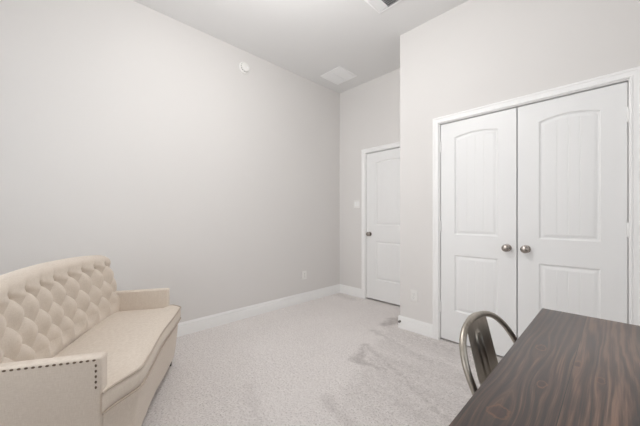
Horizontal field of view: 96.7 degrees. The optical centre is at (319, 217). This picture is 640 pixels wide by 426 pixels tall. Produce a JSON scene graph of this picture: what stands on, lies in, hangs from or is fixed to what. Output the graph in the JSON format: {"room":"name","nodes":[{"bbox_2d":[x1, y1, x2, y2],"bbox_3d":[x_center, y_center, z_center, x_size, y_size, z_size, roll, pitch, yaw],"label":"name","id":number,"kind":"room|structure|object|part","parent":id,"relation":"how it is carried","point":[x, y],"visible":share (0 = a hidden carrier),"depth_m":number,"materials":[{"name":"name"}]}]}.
{"room":"home office","nodes":[
{"label":"home office","id":0,"kind":"room"},
{"bbox_2d":[0,0,339,322],"bbox_3d":[-1.247,-0.374,2.952,4.587,3.050,0.120,0,0,-44],"label":"wall","id":1,"kind":"structure","parent":0,"point":[133,135],"depth_m":2.64,"materials":[{"name":"paint"}]},
{"bbox_2d":[239,62,249,73],"bbox_3d":[-0.848,-1.701,3.224,0.130,0.130,0.044,0,0,-44],"label":"smoke detector","id":2,"kind":"object","parent":1,"relation":"attached to","point":[244,67],"visible":1,"depth_m":3.21,"materials":[{"name":"white plastic"}]},
{"bbox_2d":[177,284,339,336],"bbox_3d":[-1.230,1.087,2.876,4.267,0.128,0.014,0,0,-44],"label":"baseboard","id":3,"kind":"structure","parent":1,"relation":"attached to","point":[199,324],"depth_m":3.27,"materials":[{"name":"white paint"}]},
{"bbox_2d":[302,271,306,279],"bbox_3d":[-0.209,0.785,3.865,0.072,0.116,0.009,0,0,-44],"label":"wall outlet","id":4,"kind":"object","parent":1,"relation":"attached to","point":[304,273],"visible":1,"depth_m":3.86,"materials":[{"name":"white plastic"}]},
{"bbox_2d":[133,0,467,92],"bbox_3d":[0.152,-1.949,1.503,4.587,0.100,4.150,0,0,-44],"label":"ceiling","id":5,"kind":"structure","parent":0,"point":[308,39],"depth_m":2.86,"materials":[{"name":"paint"}]},
{"bbox_2d":[320,66,356,84],"bbox_3d":[0.250,-1.894,3.812,0.352,0.010,0.353,0,0,-44],"label":"ceiling vent","id":6,"kind":"object","parent":5,"relation":"in","point":[338,75],"visible":1,"depth_m":3.79,"materials":[{"name":"white metal"}]},
{"bbox_2d":[364,0,401,13],"bbox_3d":[0.579,-1.891,2.422,0.267,0.014,0.350,0,0,-44],"label":"ceiling vent","id":7,"kind":"object","parent":5,"relation":"in","point":[379,6],"visible":1,"depth_m":2.52,"materials":[{"name":"white metal"}]},
{"bbox_2d":[141,293,517,425],"bbox_3d":[0.152,1.201,1.503,4.587,0.100,4.150,0,0,-44],"label":"floor","id":8,"kind":"structure","parent":0,"point":[339,359],"depth_m":2.08,"materials":[{"name":"beige carpet"}]},
{"bbox_2d":[0,255,180,425],"bbox_3d":[-1.245,0.702,1.623,0.651,0.899,1.190,0,0,-16],"label":"settee","id":9,"kind":"object","parent":8,"relation":"on","point":[76,349],"visible":1,"depth_m":1.35,"materials":[{"name":"beige fabric"}]},
{"bbox_3d":[-1.119,0.807,1.082,0.515,0.508,0.058,0,0,-16],"label":"arm","id":10,"kind":"part","parent":9,"relation":"part of","materials":[{"name":"beige fabric"}]},
{"bbox_3d":[-1.448,0.641,1.572,0.233,0.779,1.176,0,0,-16],"label":"backrest","id":11,"kind":"part","parent":9,"relation":"part of","materials":[{"name":"beige fabric"}]},
{"bbox_2d":[54,305,180,412],"bbox_3d":[-1.154,0.726,1.643,0.457,0.106,1.180,0,0,-16],"label":"seat cushion","id":12,"kind":"object","parent":9,"relation":"on","point":[132,337],"depth_m":1.48,"materials":[{"name":"beige fabric"}]},
{"bbox_3d":[-1.016,0.925,1.683,0.135,0.281,1.140,0,0,-16],"label":"rail","id":13,"kind":"part","parent":9,"relation":"part of","materials":[{"name":"beige fabric"}]},
{"bbox_3d":[-1.425,0.807,2.147,0.515,0.508,0.058,0,0,-16],"label":"arm","id":14,"kind":"part","parent":9,"relation":"part of","materials":[{"name":"beige fabric"}]},
{"bbox_2d":[459,311,516,394],"bbox_3d":[0.683,0.737,0.765,0.400,0.829,0.522,0,0,-39],"label":"metal chair","id":15,"kind":"object","parent":8,"relation":"on","point":[475,325],"visible":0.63,"depth_m":0.93,"materials":[{"name":"grey metal"}]},
{"bbox_2d":[449,308,639,425],"bbox_3d":[0.761,0.771,0.539,1.245,0.760,0.718,0,0,-44],"label":"table","id":16,"kind":"object","parent":8,"relation":"on","point":[564,369],"visible":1,"depth_m":0.68,"materials":[{"name":"brown wood"}]},
{"bbox_2d":[340,68,517,337],"bbox_3d":[1.720,-0.374,3.016,0.170,3.050,3.910,0,0,-44],"label":"wall","id":17,"kind":"structure","parent":0,"point":[370,110],"depth_m":4.13,"materials":[{"name":"paint"}]},
{"bbox_2d":[340,284,360,297],"bbox_3d":[0.451,1.087,4.197,0.014,0.128,0.418,0,0,-44],"label":"baseboard","id":18,"kind":"structure","parent":17,"relation":"attached to","point":[344,289],"depth_m":4.19,"materials":[{"name":"white paint"}]},
{"bbox_2d":[354,200,359,207],"bbox_3d":[0.533,-0.194,4.115,0.010,0.116,0.116,0,0,-44],"label":"light switch","id":19,"kind":"object","parent":17,"relation":"attached to","point":[356,202],"visible":1,"depth_m":4.11,"materials":[{"name":"white plastic"}]},
{"bbox_2d":[361,142,399,298],"bbox_3d":[0.945,0.096,3.768,0.140,2.110,0.886,0,0,-44],"label":"door frame","id":20,"kind":"structure","parent":17,"relation":"attached to","point":[364,152],"depth_m":4.02,"materials":[{"name":"white paint"}]},
{"bbox_2d":[366,148,399,304],"bbox_3d":[0.912,0.118,3.736,0.102,2.021,0.760,0,0,-44],"label":"door","id":21,"kind":"structure","parent":17,"relation":"in","point":[383,167],"depth_m":3.81,"materials":[{"name":"white paint"}]},
{"bbox_2d":[400,0,639,323],"bbox_3d":[1.760,-0.374,2.100,0.120,3.050,2.536,0,0,-44],"label":"wall","id":22,"kind":"structure","parent":0,"point":[475,53],"depth_m":2.45,"materials":[{"name":"paint"}]},
{"bbox_2d":[410,290,416,301],"bbox_3d":[0.941,0.789,2.855,0.009,0.116,0.072,0,0,-44],"label":"wall outlet","id":23,"kind":"object","parent":22,"relation":"attached to","point":[413,293],"visible":1,"depth_m":2.85,"materials":[{"name":"white plastic"}]},
{"bbox_2d":[398,315,432,337],"bbox_3d":[0.949,1.087,2.843,0.014,0.128,0.368,0,0,-44],"label":"baseboard","id":24,"kind":"structure","parent":22,"relation":"attached to","point":[416,326],"depth_m":2.83,"materials":[{"name":"white paint"}]},
{"bbox_2d":[440,108,516,356],"bbox_3d":[1.335,0.133,2.460,0.102,2.004,0.606,0,0,-44],"label":"door","id":25,"kind":"structure","parent":22,"relation":"in","point":[478,223],"depth_m":2.44,"materials":[{"name":"white paint"}]},
{"bbox_3d":[1.489,0.246,2.275,0.066,0.062,0.062,0,0,-44],"label":"knob","id":26,"kind":"part","parent":25,"relation":"part of","materials":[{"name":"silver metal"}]},
{"bbox_2d":[433,66,639,339],"bbox_3d":[1.578,0.107,2.274,0.140,2.087,1.324,0,0,-44],"label":"door frame","id":27,"kind":"structure","parent":22,"relation":"attached to","point":[632,76],"depth_m":1.89,"materials":[{"name":"white paint"}]},
{"bbox_2d":[518,82,628,337],"bbox_3d":[1.758,0.133,2.022,0.102,2.004,0.598,0,0,-44],"label":"door","id":28,"kind":"structure","parent":22,"relation":"in","point":[573,225],"depth_m":2.00,"materials":[{"name":"white paint"}]},
{"bbox_3d":[1.576,0.246,2.185,0.066,0.062,0.062,0,0,-44],"label":"knob","id":29,"kind":"part","parent":28,"relation":"part of","materials":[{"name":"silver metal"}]}
]}

